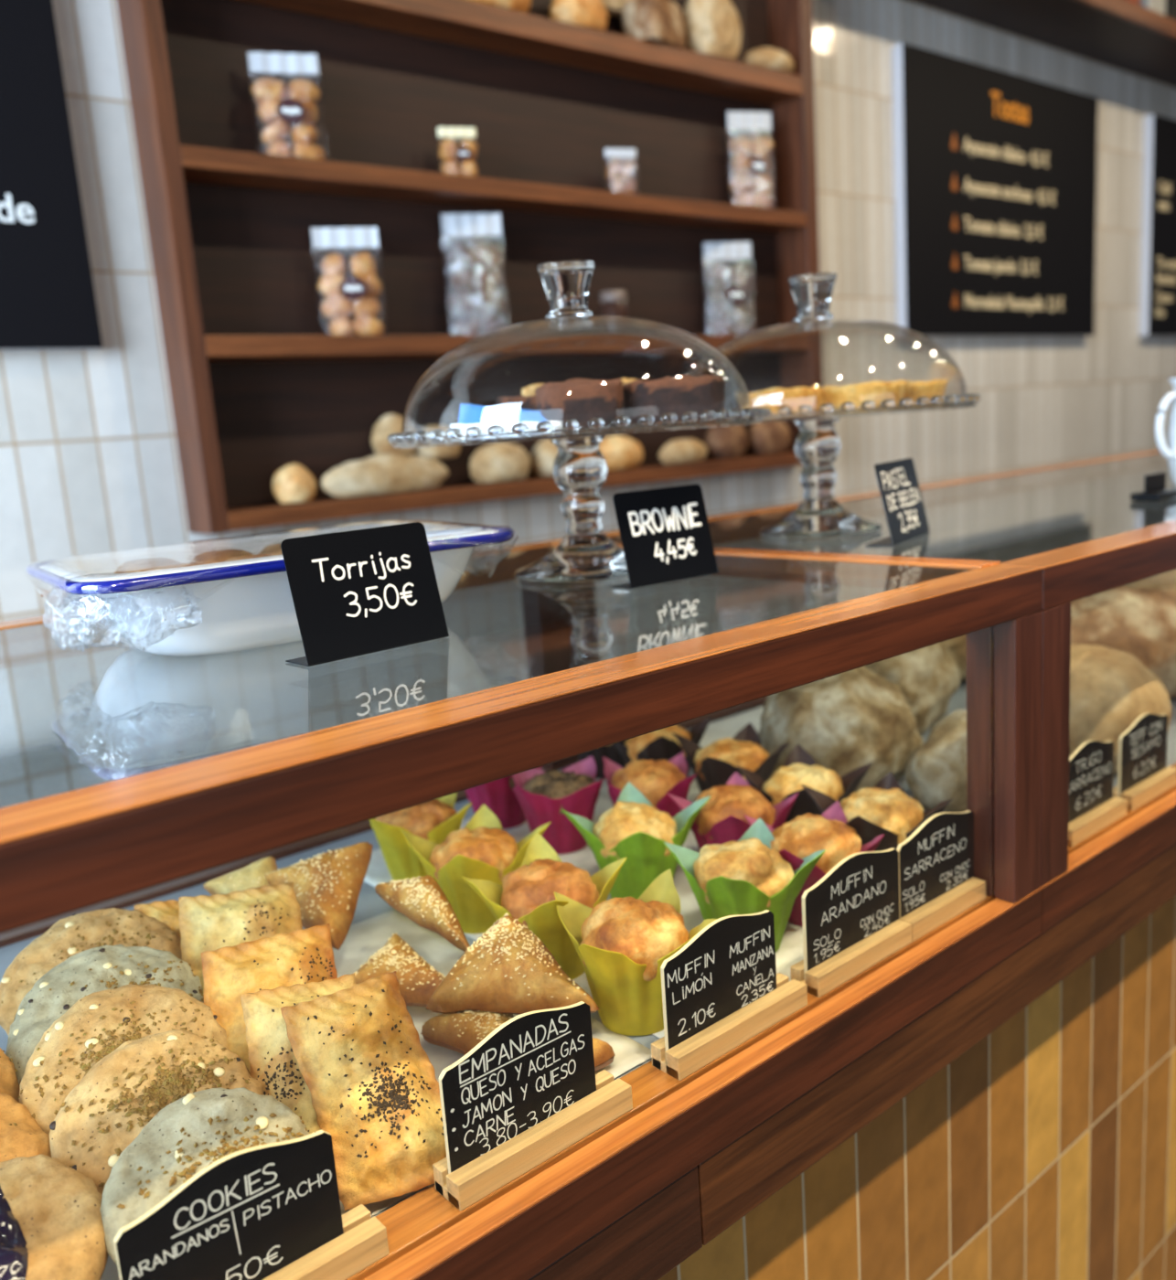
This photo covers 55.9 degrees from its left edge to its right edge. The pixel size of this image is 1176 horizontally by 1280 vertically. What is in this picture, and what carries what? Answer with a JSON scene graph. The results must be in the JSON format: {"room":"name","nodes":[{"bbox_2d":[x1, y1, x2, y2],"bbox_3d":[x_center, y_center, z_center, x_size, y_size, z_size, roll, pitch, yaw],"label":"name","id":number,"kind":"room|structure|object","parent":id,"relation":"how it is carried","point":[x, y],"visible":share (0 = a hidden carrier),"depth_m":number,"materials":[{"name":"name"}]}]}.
{"room":"bakery","nodes":[
{"label":"bakery","id":0,"kind":"room"},
{"bbox_2d":[0,0,1175,808],"bbox_3d":[0.451,-0.758,3.075,11.200,2.950,0.120,-13,14,-39],"label":"wall","id":1,"kind":"structure","parent":0,"point":[90,461],"depth_m":2.50,"materials":[{"name":"tile"}]},
{"bbox_2d":[0,0,103,351],"bbox_3d":[-1.322,-0.834,1.447,1.192,0.890,0.035,-13,14,-39],"label":"menu board","id":2,"kind":"object","parent":1,"relation":"attached to","point":[48,298],"visible":1,"depth_m":1.80,"materials":[{"name":"black"}]},
{"bbox_2d":[116,0,823,533],"bbox_3d":[-0.097,-1.128,2.406,1.743,1.600,0.110,-13,14,-39],"label":"bookcase","id":3,"kind":"object","parent":1,"relation":"attached to","point":[257,388],"visible":0.88,"depth_m":2.28,"materials":[{"name":"brown wood"}]},
{"bbox_2d":[247,52,330,160],"bbox_3d":[-0.549,-0.974,2.031,0.132,0.189,0.090,-7,11,-18],"label":"bag","id":4,"kind":"object","parent":3,"relation":"on","point":[274,108],"visible":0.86,"depth_m":2.02,"materials":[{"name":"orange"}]},
{"bbox_2d":[272,463,316,503],"bbox_3d":[-0.560,-0.298,2.107,0.079,0.075,0.076,-13,14,-39],"label":"bread roll","id":5,"kind":"object","parent":3,"relation":"on","point":[293,483],"visible":1,"depth_m":2.08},
{"bbox_2d":[310,226,387,335],"bbox_3d":[-0.461,-0.691,2.143,0.134,0.204,0.089,-7,11,-18],"label":"bag","id":6,"kind":"object","parent":3,"relation":"on","point":[339,291],"visible":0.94,"depth_m":2.13,"materials":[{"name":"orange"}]},
{"bbox_2d":[320,453,448,497],"bbox_3d":[-0.402,-0.333,2.217,0.297,0.079,0.078,-14,14,-42],"label":"baguette","id":7,"kind":"object","parent":3,"relation":"on","point":[376,474],"visible":1,"depth_m":2.18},
{"bbox_2d":[371,414,415,455],"bbox_3d":[-0.397,-0.419,2.265,0.102,0.086,0.060,-13,14,-39],"label":"bread roll","id":8,"kind":"object","parent":7,"relation":"on","point":[388,424],"visible":0.62,"depth_m":2.24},
{"bbox_2d":[414,425,460,458],"bbox_3d":[-0.318,-0.416,2.329,0.110,0.071,0.062,-13,14,-39],"label":"bread roll","id":9,"kind":"object","parent":7,"relation":"on","point":[442,452],"visible":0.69,"depth_m":2.31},
{"bbox_2d":[437,127,480,176],"bbox_3d":[-0.265,-0.996,2.270,0.079,0.103,0.082,1,12,24],"label":"bag","id":10,"kind":"object","parent":3,"relation":"on","point":[467,151],"visible":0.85,"depth_m":2.26,"materials":[{"name":"beige"}]},
{"bbox_2d":[439,213,510,335],"bbox_3d":[-0.236,-0.765,2.326,0.103,0.249,0.117,3,13,33],"label":"bag","id":11,"kind":"object","parent":3,"relation":"on","point":[490,302],"visible":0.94,"depth_m":2.31,"materials":[{"name":"white"}]},
{"bbox_2d":[469,440,530,482],"bbox_3d":[-0.190,-0.386,2.397,0.146,0.088,0.093,-11,13,-33],"label":"loaf","id":12,"kind":"object","parent":3,"relation":"on","point":[498,462],"visible":0.91,"depth_m":2.36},
{"bbox_2d":[529,437,565,476],"bbox_3d":[-0.070,-0.416,2.509,0.090,0.088,0.150,6,15,44],"label":"loaf","id":13,"kind":"object","parent":3,"relation":"on","point":[542,457],"visible":0.38,"depth_m":2.46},
{"bbox_2d":[549,0,607,31],"bbox_3d":[-0.022,-1.379,2.425,0.101,0.095,0.149,6,15,44],"label":"loaf","id":14,"kind":"object","parent":3,"relation":"on","point":[592,14],"visible":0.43,"depth_m":2.38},
{"bbox_2d":[599,289,629,335],"bbox_3d":[0.061,-0.759,2.577,0.064,0.103,0.064,-13,14,-39],"label":"glass jar","id":15,"kind":"object","parent":3,"relation":"on","point":[613,302],"visible":0.73,"depth_m":2.55,"materials":[{"name":"glass"}]},
{"bbox_2d":[598,434,643,470],"bbox_3d":[0.067,-0.444,2.622,0.163,0.082,0.093,-14,14,-42],"label":"loaf","id":16,"kind":"object","parent":3,"relation":"on","point":[619,452],"visible":0.81,"depth_m":2.58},
{"bbox_2d":[604,148,639,194],"bbox_3d":[0.079,-1.076,2.554,0.080,0.107,0.081,-7,11,-18],"label":"bag","id":17,"kind":"object","parent":3,"relation":"on","point":[616,168],"visible":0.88,"depth_m":2.54,"materials":[{"name":"white"}]},
{"bbox_2d":[621,0,684,49],"bbox_3d":[0.151,-1.421,2.561,0.101,0.104,0.152,4,13,35],"label":"loaf","id":18,"kind":"object","parent":3,"relation":"on","point":[656,21],"visible":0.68,"depth_m":2.51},
{"bbox_2d":[658,438,706,464],"bbox_3d":[0.235,-0.469,2.750,0.065,0.060,0.181,6,15,43],"label":"bread roll","id":19,"kind":"object","parent":3,"relation":"on","point":[681,451],"visible":1,"depth_m":2.71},
{"bbox_2d":[682,0,741,61],"bbox_3d":[0.298,-1.492,2.681,0.181,0.176,0.105,-13,14,-39],"label":"loaf","id":20,"kind":"object","parent":3,"relation":"on","point":[712,27],"visible":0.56,"depth_m":2.64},
{"bbox_2d":[705,422,747,458],"bbox_3d":[0.358,-0.523,2.867,0.084,0.104,0.140,6,15,44],"label":"loaf","id":21,"kind":"object","parent":3,"relation":"on","point":[727,442],"visible":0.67,"depth_m":2.83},
{"bbox_2d":[702,241,756,334],"bbox_3d":[0.359,-0.891,2.818,0.098,0.231,0.127,5,14,41],"label":"bag","id":22,"kind":"object","parent":3,"relation":"on","point":[717,292],"visible":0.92,"depth_m":2.80,"materials":[{"name":"white"}]},
{"bbox_2d":[725,111,774,208],"bbox_3d":[0.415,-1.219,2.824,0.099,0.239,0.114,4,13,35],"label":"bag","id":23,"kind":"object","parent":3,"relation":"on","point":[758,183],"visible":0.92,"depth_m":2.81,"materials":[{"name":"white"}]},
{"bbox_2d":[741,47,793,74],"bbox_3d":[0.457,-1.469,2.816,0.169,0.061,0.105,-14,14,-42],"label":"loaf","id":24,"kind":"object","parent":3,"relation":"on","point":[768,58],"visible":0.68,"depth_m":2.76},
{"bbox_2d":[747,418,791,454],"bbox_3d":[0.488,-0.549,2.976,0.088,0.097,0.173,6,15,44],"label":"loaf","id":25,"kind":"object","parent":3,"relation":"on","point":[763,438],"visible":0.84,"depth_m":2.93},
{"bbox_2d":[892,42,1097,336],"bbox_3d":[1.389,-1.438,3.684,1.205,0.825,0.036,-13,14,-39],"label":"menu board","id":26,"kind":"object","parent":1,"relation":"attached to","point":[995,170],"visible":1,"depth_m":3.60,"materials":[{"name":"black"}]},
{"bbox_2d":[909,0,1175,87],"bbox_3d":[2.644,-2.264,4.483,5.380,0.052,0.286,-13,14,-39],"label":"ceiling beam","id":27,"kind":"structure","parent":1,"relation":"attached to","point":[1127,36],"depth_m":3.63,"materials":[{"name":"brown wood"}]},
{"bbox_2d":[1139,114,1175,336],"bbox_3d":[2.623,-1.718,4.702,1.128,0.825,0.035,-13,14,-39],"label":"menu board","id":28,"kind":"object","parent":1,"relation":"attached to","point":[1157,294],"visible":1,"depth_m":4.39,"materials":[{"name":"black"}]},
{"bbox_3d":[2.688,1.052,0.860,11.200,0.080,6.720,-13,14,-39],"label":"floor","id":29,"kind":"structure","parent":0,"visible":0},
{"bbox_2d":[528,843,1175,1279],"bbox_3d":[0.521,0.589,1.526,4.700,0.878,0.620,-13,14,-39],"label":"counter","id":30,"kind":"object","parent":29,"relation":"on","point":[1021,1125],"depth_m":1.01,"materials":[{"name":"tile"}]},
{"bbox_2d":[0,541,1042,1279],"bbox_3d":[-0.538,0.226,0.603,1.860,0.322,0.666,-13,14,-39],"label":"display case","id":31,"kind":"object","parent":30,"relation":"on","point":[161,835],"visible":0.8,"depth_m":0.67,"materials":[{"name":"brown wood"}]},
{"bbox_2d":[113,1129,389,1279],"bbox_3d":[-0.164,0.289,0.540,0.129,0.086,0.026,-13,14,-39],"label":"price sign","id":32,"kind":"object","parent":31,"relation":"on","point":[272,1210],"visible":1,"depth_m":0.54,"materials":[{"name":"brown wood"}]},
{"bbox_2d":[24,520,518,656],"bbox_3d":[-0.243,-0.043,0.863,0.347,0.068,0.238,-11,13,-33],"label":"dish","id":33,"kind":"object","parent":31,"relation":"on","point":[248,603],"visible":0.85,"depth_m":0.76,"materials":[{"name":"white"}]},
{"bbox_2d":[0,768,659,1217],"bbox_3d":[-0.532,0.365,0.634,1.860,0.036,0.565,-13,14,-39],"label":"display shelf","id":34,"kind":"object","parent":31,"relation":"attached to","point":[369,905],"depth_m":1.07,"materials":[{"name":"silver metal"}]},
{"bbox_2d":[280,522,448,666],"bbox_3d":[-0.151,-0.034,0.747,0.111,0.081,0.030,-14,14,-42],"label":"price card","id":35,"kind":"object","parent":31,"relation":"on","point":[366,591],"visible":1,"depth_m":0.74,"materials":[{"name":"black"}]},
{"bbox_2d":[100,909,651,1279],"bbox_3d":[-0.232,0.303,0.748,0.440,0.002,0.348,-13,14,-39],"label":"paper sheet","id":36,"kind":"object","parent":31,"relation":"on","point":[363,939],"visible":0.08,"depth_m":0.91,"materials":[{"name":"paper"}]},
{"bbox_2d":[0,1047,21,1102],"bbox_3d":[-0.397,0.281,0.659,0.107,0.058,0.102,-12,13,-35],"label":"cookie","id":37,"kind":"object","parent":36,"relation":"on","point":[9,1084],"visible":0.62,"depth_m":0.68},
{"bbox_2d":[0,1153,108,1279],"bbox_3d":[-0.295,0.304,0.547,0.109,0.051,0.105,-8,11,-20],"label":"cookie","id":38,"kind":"object","parent":36,"relation":"on","point":[51,1227],"visible":1,"depth_m":0.56,"materials":[{"name":"beige food"}]},
{"bbox_2d":[0,1092,51,1162],"bbox_3d":[-0.353,0.292,0.600,0.108,0.061,0.111,2,12,28],"label":"cookie","id":39,"kind":"object","parent":38,"relation":"on","point":[21,1135],"visible":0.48,"depth_m":0.62,"materials":[{"name":"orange food"}]},
{"bbox_2d":[0,907,181,1034],"bbox_3d":[-0.353,0.247,0.796,0.117,0.075,0.121,0,11,18],"label":"cookie","id":40,"kind":"object","parent":36,"relation":"on","point":[73,934],"visible":0.37,"depth_m":0.81,"materials":[{"name":"beige food"}]},
{"bbox_2d":[5,944,203,1084],"bbox_3d":[-0.319,0.256,0.736,0.124,0.075,0.113,-9,12,-25],"label":"cookie","id":41,"kind":"object","parent":36,"relation":"on","point":[85,973],"visible":0.32,"depth_m":0.74,"materials":[{"name":"beige food"}]},
{"bbox_2d":[133,899,181,938],"bbox_3d":[-0.300,0.244,0.843,0.094,0.089,0.069,-11,13,-33],"label":"puff empanada","id":42,"kind":"object","parent":36,"relation":"on","point":[166,912],"visible":0.1,"depth_m":0.84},
{"bbox_2d":[99,1087,309,1267],"bbox_3d":[-0.197,0.291,0.587,0.109,0.076,0.097,-4,11,-2],"label":"cookie","id":43,"kind":"object","parent":36,"relation":"on","point":[197,1130],"visible":0.41,"depth_m":0.59,"materials":[{"name":"beige food"}]},
{"bbox_2d":[49,1029,263,1194],"bbox_3d":[-0.242,0.275,0.631,0.106,0.072,0.110,1,12,26],"label":"cookie","id":44,"kind":"object","parent":43,"relation":"on","point":[122,1093],"visible":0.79,"depth_m":0.63,"materials":[{"name":"beige food"}]},
{"bbox_2d":[17,983,228,1135],"bbox_3d":[-0.283,0.265,0.681,0.117,0.074,0.109,-5,11,-7],"label":"cookie","id":45,"kind":"object","parent":44,"relation":"on","point":[100,1022],"visible":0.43,"depth_m":0.68,"materials":[{"name":"beige food"}]},
{"bbox_2d":[202,856,277,895],"bbox_3d":[-0.285,0.213,0.911,0.061,0.052,0.052,-7,11,-16],"label":"puff empanada","id":46,"kind":"object","parent":36,"relation":"on","point":[251,875],"visible":0.52,"depth_m":0.91,"materials":[{"name":"brown"}]},
{"bbox_2d":[178,881,302,994],"bbox_3d":[-0.248,0.238,0.808,0.088,0.096,0.092,-8,11,-20],"label":"puff empanada","id":47,"kind":"object","parent":36,"relation":"on","point":[212,922],"visible":0.38,"depth_m":0.82,"materials":[{"name":"brown"}]},
{"bbox_2d":[200,923,337,1072],"bbox_3d":[-0.197,0.252,0.719,0.091,0.096,0.091,-9,12,-26],"label":"puff empanada","id":48,"kind":"object","parent":36,"relation":"on","point":[303,956],"visible":0.38,"depth_m":0.73,"materials":[{"name":"brown"}]},
{"bbox_2d":[240,972,355,1134],"bbox_3d":[-0.163,0.264,0.669,0.074,0.091,0.096,-9,12,-23],"label":"puff empanada","id":49,"kind":"object","parent":36,"relation":"on","point":[272,1061],"visible":0.41,"depth_m":0.67,"materials":[{"name":"brown"}]},
{"bbox_2d":[264,842,373,949],"bbox_3d":[-0.218,0.210,0.901,0.097,0.065,0.082,-7,11,-15],"label":"triangle empanada","id":50,"kind":"object","parent":36,"relation":"on","point":[327,885],"visible":0.86,"depth_m":0.90,"materials":[{"name":"brown"}]},
{"bbox_2d":[280,970,446,1211],"bbox_3d":[-0.125,0.263,0.653,0.078,0.090,0.096,-10,12,-30],"label":"puff empanada","id":51,"kind":"object","parent":36,"relation":"on","point":[359,1054],"visible":0.95,"depth_m":0.65,"materials":[{"name":"brown"}]},
{"bbox_2d":[354,932,445,1007],"bbox_3d":[-0.141,0.253,0.816,0.064,0.037,0.106,-12,13,-35],"label":"triangle empanada","id":52,"kind":"object","parent":36,"relation":"on","point":[418,980],"visible":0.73,"depth_m":0.81,"materials":[{"name":"brown"}]},
{"bbox_2d":[374,874,469,951],"bbox_3d":[-0.120,0.207,0.863,0.039,0.041,0.130,-14,14,-41],"label":"triangle empanada","id":53,"kind":"object","parent":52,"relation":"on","point":[421,900],"visible":1,"depth_m":0.85,"materials":[{"name":"brown"}]},
{"bbox_2d":[420,1010,513,1055],"bbox_3d":[-0.062,0.267,0.765,0.094,0.033,0.061,4,14,38],"label":"triangle empanada","id":54,"kind":"object","parent":36,"relation":"on","point":[460,1032],"visible":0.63,"depth_m":0.75,"materials":[{"name":"brown"}]},
{"bbox_2d":[426,913,598,1013],"bbox_3d":[-0.050,0.227,0.782,0.120,0.052,0.071,-3,11,6],"label":"triangle empanada","id":55,"kind":"object","parent":54,"relation":"on","point":[508,969],"visible":0.97,"depth_m":0.76,"materials":[{"name":"brown"}]},
{"bbox_2d":[432,1001,632,1211],"bbox_3d":[-0.032,0.259,0.649,0.129,0.086,0.026,-13,14,-39],"label":"price sign","id":56,"kind":"object","parent":31,"relation":"on","point":[530,1090],"visible":1,"depth_m":0.64,"materials":[{"name":"brown wood"}]},
{"bbox_2d":[386,407,767,582],"bbox_3d":[-0.006,-0.137,1.060,0.356,0.145,0.356,-13,14,-39],"label":"cake stand","id":57,"kind":"object","parent":31,"relation":"on","point":[580,469],"visible":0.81,"depth_m":1.03,"materials":[{"name":"clear glass"}]},
{"bbox_2d":[450,404,562,440],"bbox_3d":[-0.071,-0.197,0.988,0.098,0.035,0.039,-3,11,6],"label":"paper napkin","id":58,"kind":"object","parent":57,"relation":"on","point":[470,415],"visible":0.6,"depth_m":0.99,"materials":[{"name":"blue"}]},
{"bbox_2d":[495,383,543,410],"bbox_3d":[-0.047,-0.230,1.103,0.083,0.050,0.070,-7,11,-16],"label":"brownie","id":59,"kind":"object","parent":57,"relation":"on","point":[526,400],"visible":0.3,"depth_m":1.07,"materials":[{"name":"brown food"}]},
{"bbox_2d":[400,259,754,446],"bbox_3d":[-0.015,-0.271,1.034,0.332,0.154,0.332,4,14,37],"label":"glass dome","id":60,"kind":"object","parent":57,"relation":"on","point":[566,283],"visible":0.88,"depth_m":1.00,"materials":[{"name":"clear"}]},
{"bbox_2d":[534,377,623,428],"bbox_3d":[-0.008,-0.215,1.014,0.078,0.049,0.070,-6,11,-11],"label":"brownie","id":61,"kind":"object","parent":57,"relation":"on","point":[580,400],"visible":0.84,"depth_m":0.98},
{"bbox_2d":[623,374,725,424],"bbox_3d":[0.080,-0.224,1.037,0.094,0.046,0.083,-4,11,1],"label":"brownie","id":62,"kind":"object","parent":57,"relation":"on","point":[678,395],"visible":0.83,"depth_m":1.00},
{"bbox_2d":[363,778,803,1038],"bbox_3d":[0.060,0.218,1.084,0.425,0.002,0.500,-13,14,-39],"label":"paper sheet","id":63,"kind":"object","parent":31,"relation":"on","point":[790,952],"visible":0.06,"depth_m":1.07,"materials":[{"name":"paper"}]},
{"bbox_2d":[369,792,472,881],"bbox_3d":[-0.165,0.190,1.075,0.095,0.090,0.098,-7,11,-16],"label":"muffin","id":64,"kind":"object","parent":63,"relation":"on","point":[433,820],"visible":0.62,"depth_m":1.04,"materials":[{"name":"yellow paper"}]},
{"bbox_2d":[399,804,551,933],"bbox_3d":[-0.097,0.205,0.974,0.098,0.089,0.095,-13,14,-38],"label":"muffin","id":65,"kind":"object","parent":63,"relation":"on","point":[480,849],"visible":0.73,"depth_m":0.95,"materials":[{"name":"yellow paper"}]},
{"bbox_2d":[465,766,541,829],"bbox_3d":[-0.098,0.161,1.223,0.091,0.082,0.091,-10,12,-28],"label":"muffin","id":66,"kind":"object","parent":63,"relation":"on","point":[499,796],"visible":0.27,"depth_m":1.19,"materials":[{"name":"paper"}]},
{"bbox_2d":[461,832,626,980],"bbox_3d":[-0.031,0.218,0.879,0.098,0.088,0.096,4,14,38],"label":"muffin","id":67,"kind":"object","parent":63,"relation":"on","point":[526,893],"visible":0.62,"depth_m":0.85,"materials":[{"name":"yellow paper"}]},
{"bbox_2d":[512,756,603,853],"bbox_3d":[-0.031,0.172,1.140,0.091,0.082,0.089,-5,11,-6],"label":"muffin","id":68,"kind":"object","parent":63,"relation":"on","point":[541,794],"visible":0.84,"depth_m":1.11,"materials":[{"name":"paper"}]},
{"bbox_2d":[578,744,626,779],"bbox_3d":[0.021,0.122,1.368,0.091,0.088,0.091,-5,11,-6],"label":"muffin","id":69,"kind":"object","parent":63,"relation":"on","point":[611,752],"visible":0.15,"depth_m":1.34,"materials":[{"name":"brown paper"}]},
{"bbox_2d":[554,868,715,1035],"bbox_3d":[0.033,0.228,0.796,0.094,0.091,0.096,-7,11,-14],"label":"muffin","id":70,"kind":"object","parent":63,"relation":"on","point":[622,944],"visible":0.85,"depth_m":0.77,"materials":[{"name":"yellow paper"}]},
{"bbox_2d":[560,781,710,899],"bbox_3d":[0.046,0.189,1.004,0.099,0.089,0.094,6,14,42],"label":"muffin","id":71,"kind":"object","parent":63,"relation":"on","point":[633,829],"visible":0.74,"depth_m":0.98,"materials":[{"name":"green paper"}]},
{"bbox_2d":[602,751,696,818],"bbox_3d":[0.064,0.166,1.134,0.089,0.083,0.091,-4,11,-1],"label":"muffin","id":72,"kind":"object","parent":63,"relation":"on","point":[652,779],"visible":0.58,"depth_m":1.11,"materials":[{"name":"food"}]},
{"bbox_2d":[614,717,710,778],"bbox_3d":[0.081,0.135,1.278,0.092,0.087,0.093,6,15,43],"label":"muffin","id":73,"kind":"object","parent":63,"relation":"on","point":[660,744],"visible":0.34,"depth_m":1.25,"materials":[{"name":"food"}]},
{"bbox_2d":[672,722,789,793],"bbox_3d":[0.154,0.146,1.190,0.095,0.089,0.095,-7,11,-17],"label":"muffin","id":74,"kind":"object","parent":63,"relation":"on","point":[714,764],"visible":0.62,"depth_m":1.17,"materials":[{"name":"food"}]},
{"bbox_2d":[665,771,799,850],"bbox_3d":[0.138,0.179,1.034,0.089,0.083,0.092,-11,13,-34],"label":"muffin","id":75,"kind":"object","parent":63,"relation":"on","point":[721,820],"visible":0.43,"depth_m":1.01,"materials":[{"name":"food"}]},
{"bbox_2d":[663,818,826,952],"bbox_3d":[0.126,0.204,0.892,0.095,0.089,0.096,-9,12,-23],"label":"muffin","id":76,"kind":"object","parent":63,"relation":"on","point":[743,876],"visible":0.75,"depth_m":0.87,"materials":[{"name":"green paper"}]},
{"bbox_2d":[736,743,872,822],"bbox_3d":[0.211,0.163,1.085,0.094,0.088,0.095,-12,13,-37],"label":"muffin","id":77,"kind":"object","parent":63,"relation":"on","point":[799,768],"visible":0.4,"depth_m":1.06,"materials":[{"name":"food"}]},
{"bbox_2d":[744,800,884,927],"bbox_3d":[0.192,0.191,0.939,0.089,0.088,0.091,-6,11,-13],"label":"muffin","id":78,"kind":"object","parent":63,"relation":"on","point":[796,839],"visible":0.36,"depth_m":0.91,"materials":[{"name":"food"}]},
{"bbox_2d":[800,771,951,851],"bbox_3d":[0.258,0.177,0.993,0.093,0.088,0.097,-8,11,-18],"label":"muffin","id":79,"kind":"object","parent":63,"relation":"on","point":[885,808],"visible":0.34,"depth_m":0.97,"materials":[{"name":"food"}]},
{"bbox_2d":[609,484,718,588],"bbox_3d":[0.066,-0.093,0.981,0.102,0.081,0.030,-12,13,-35],"label":"price card","id":80,"kind":"object","parent":31,"relation":"on","point":[666,537],"visible":1,"depth_m":0.97,"materials":[{"name":"black"}]},
{"bbox_2d":[650,909,807,1080],"bbox_3d":[0.097,0.230,0.756,0.130,0.086,0.026,-13,14,-39],"label":"price sign","id":81,"kind":"object","parent":31,"relation":"on","point":[722,988],"visible":1,"depth_m":0.75,"materials":[{"name":"brown wood"}]},
{"bbox_2d":[789,847,911,997],"bbox_3d":[0.201,0.206,0.842,0.120,0.086,0.026,-13,14,-39],"label":"price sign","id":82,"kind":"object","parent":31,"relation":"on","point":[851,922],"visible":0.99,"depth_m":0.84,"materials":[{"name":"brown wood"}]},
{"bbox_2d":[896,810,985,941],"bbox_3d":[0.288,0.186,0.913,0.111,0.086,0.026,-13,14,-39],"label":"price sign","id":83,"kind":"object","parent":31,"relation":"on","point":[937,883],"visible":0.98,"depth_m":0.91,"materials":[{"name":"brown wood"}]},
{"bbox_2d":[545,449,1175,933],"bbox_3d":[1.172,-0.163,2.013,2.640,0.322,0.666,-13,14,-39],"label":"display case","id":84,"kind":"object","parent":30,"relation":"on","point":[1087,534],"visible":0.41,"depth_m":1.12,"materials":[{"name":"brown wood"}]},
{"bbox_2d":[686,705,763,747],"bbox_3d":[0.310,0.107,1.577,0.430,0.002,0.165,-13,14,-39],"label":"paper sheet","id":85,"kind":"object","parent":84,"relation":"on","point":[729,727],"visible":0.13,"depth_m":1.55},
{"bbox_2d":[669,394,981,538],"bbox_3d":[0.265,-0.197,1.276,0.356,0.145,0.356,-13,14,-39],"label":"cake stand","id":86,"kind":"object","parent":84,"relation":"on","point":[816,446],"visible":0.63,"depth_m":1.25,"materials":[{"name":"clear glass"}]},
{"bbox_2d":[686,272,969,420],"bbox_3d":[0.256,-0.331,1.251,0.332,0.154,0.332,4,14,37],"label":"glass dome","id":87,"kind":"object","parent":86,"relation":"on","point":[812,293],"visible":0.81,"depth_m":1.22,"materials":[{"name":"clear"}]},
{"bbox_2d":[903,379,948,405],"bbox_3d":[0.378,-0.287,1.289,0.080,0.030,0.080,-11,13,-31],"label":"tart","id":88,"kind":"object","parent":86,"relation":"on","point":[913,389],"visible":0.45,"depth_m":1.25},
{"bbox_3d":[0.231,-0.256,1.265,0.216,0.001,0.216,-13,14,-39],"label":"doily","id":89,"kind":"object","parent":86,"relation":"on","visible":0},
{"bbox_2d":[735,384,818,415],"bbox_3d":[0.214,-0.270,1.257,0.093,0.032,0.093,-5,11,-7],"label":"tart","id":90,"kind":"object","parent":89,"relation":"on","point":[773,399],"visible":0.78,"depth_m":1.22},
{"bbox_2d":[822,379,907,410],"bbox_3d":[0.311,-0.274,1.242,0.093,0.031,0.092,1,12,25],"label":"tart","id":91,"kind":"object","parent":89,"relation":"on","point":[875,391],"visible":0.83,"depth_m":1.21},
{"bbox_2d":[757,666,922,791],"bbox_3d":[0.285,0.095,1.269,0.189,0.142,0.179,0,12,21],"label":"loaf","id":92,"kind":"object","parent":84,"relation":"on","point":[848,721],"visible":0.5,"depth_m":1.20,"materials":[{"name":"food"}]},
{"bbox_2d":[864,458,929,545],"bbox_3d":[0.326,-0.147,1.164,0.030,0.082,0.121,3,13,34],"label":"price card","id":93,"kind":"object","parent":84,"relation":"on","point":[898,484],"visible":1,"depth_m":1.16,"materials":[{"name":"black"}]},
{"bbox_2d":[864,640,959,735],"bbox_3d":[0.415,0.033,1.515,0.177,0.152,0.276,0,12,21],"label":"loaf","id":94,"kind":"object","parent":84,"relation":"on","point":[927,677],"visible":0.2,"depth_m":1.41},
{"bbox_2d":[686,680,1175,811],"bbox_3d":[1.178,-0.024,2.044,2.640,0.036,0.565,-13,14,-39],"label":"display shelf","id":95,"kind":"object","parent":84,"relation":"attached to","point":[957,700],"depth_m":1.56,"materials":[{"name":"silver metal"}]},
{"bbox_2d":[905,709,967,812],"bbox_3d":[0.423,0.123,1.176,0.182,0.102,0.128,-8,12,-22],"label":"loaf","id":96,"kind":"object","parent":84,"relation":"on","point":[935,773],"visible":0.29,"depth_m":1.13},
{"bbox_2d":[1067,740,1127,846],"bbox_3d":[0.486,0.141,1.076,0.113,0.086,0.026,-13,14,-39],"label":"price sign","id":97,"kind":"object","parent":84,"relation":"on","point":[1093,807],"visible":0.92,"depth_m":1.07,"materials":[{"name":"brown wood"}]},
{"bbox_2d":[1068,643,1172,773],"bbox_3d":[0.581,0.073,1.291,0.174,0.135,0.206,5,14,38],"label":"loaf","id":98,"kind":"object","parent":84,"relation":"on","point":[1110,688],"visible":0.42,"depth_m":1.21,"materials":[{"name":"food"}]},
{"bbox_2d":[1070,586,1175,699],"bbox_3d":[0.747,0.003,1.541,0.395,0.156,0.154,-8,11,-19],"label":"loaf","id":99,"kind":"object","parent":84,"relation":"on","point":[1140,623],"visible":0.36,"depth_m":1.48,"materials":[{"name":"food"}]},
{"bbox_2d":[1112,713,1175,810],"bbox_3d":[0.581,0.119,1.155,0.114,0.086,0.026,-13,14,-39],"label":"price sign","id":100,"kind":"object","parent":84,"relation":"on","point":[1143,774],"visible":0.97,"depth_m":1.15,"materials":[{"name":"brown wood"}]},
{"bbox_2d":[1130,471,1175,501],"bbox_3d":[0.717,-0.194,1.399,0.060,0.032,0.036,-13,14,-39],"label":"card holder","id":101,"kind":"object","parent":84,"relation":"on","point":[1155,489],"visible":1,"depth_m":1.39,"materials":[{"name":"black"}]},
{"bbox_2d":[1154,377,1175,485],"bbox_3d":[0.867,-0.294,1.554,0.117,0.150,0.104,-13,14,-39],"label":"jug","id":102,"kind":"object","parent":84,"relation":"on","point":[1168,448],"visible":1,"depth_m":1.55,"materials":[{"name":"white ceramic"}]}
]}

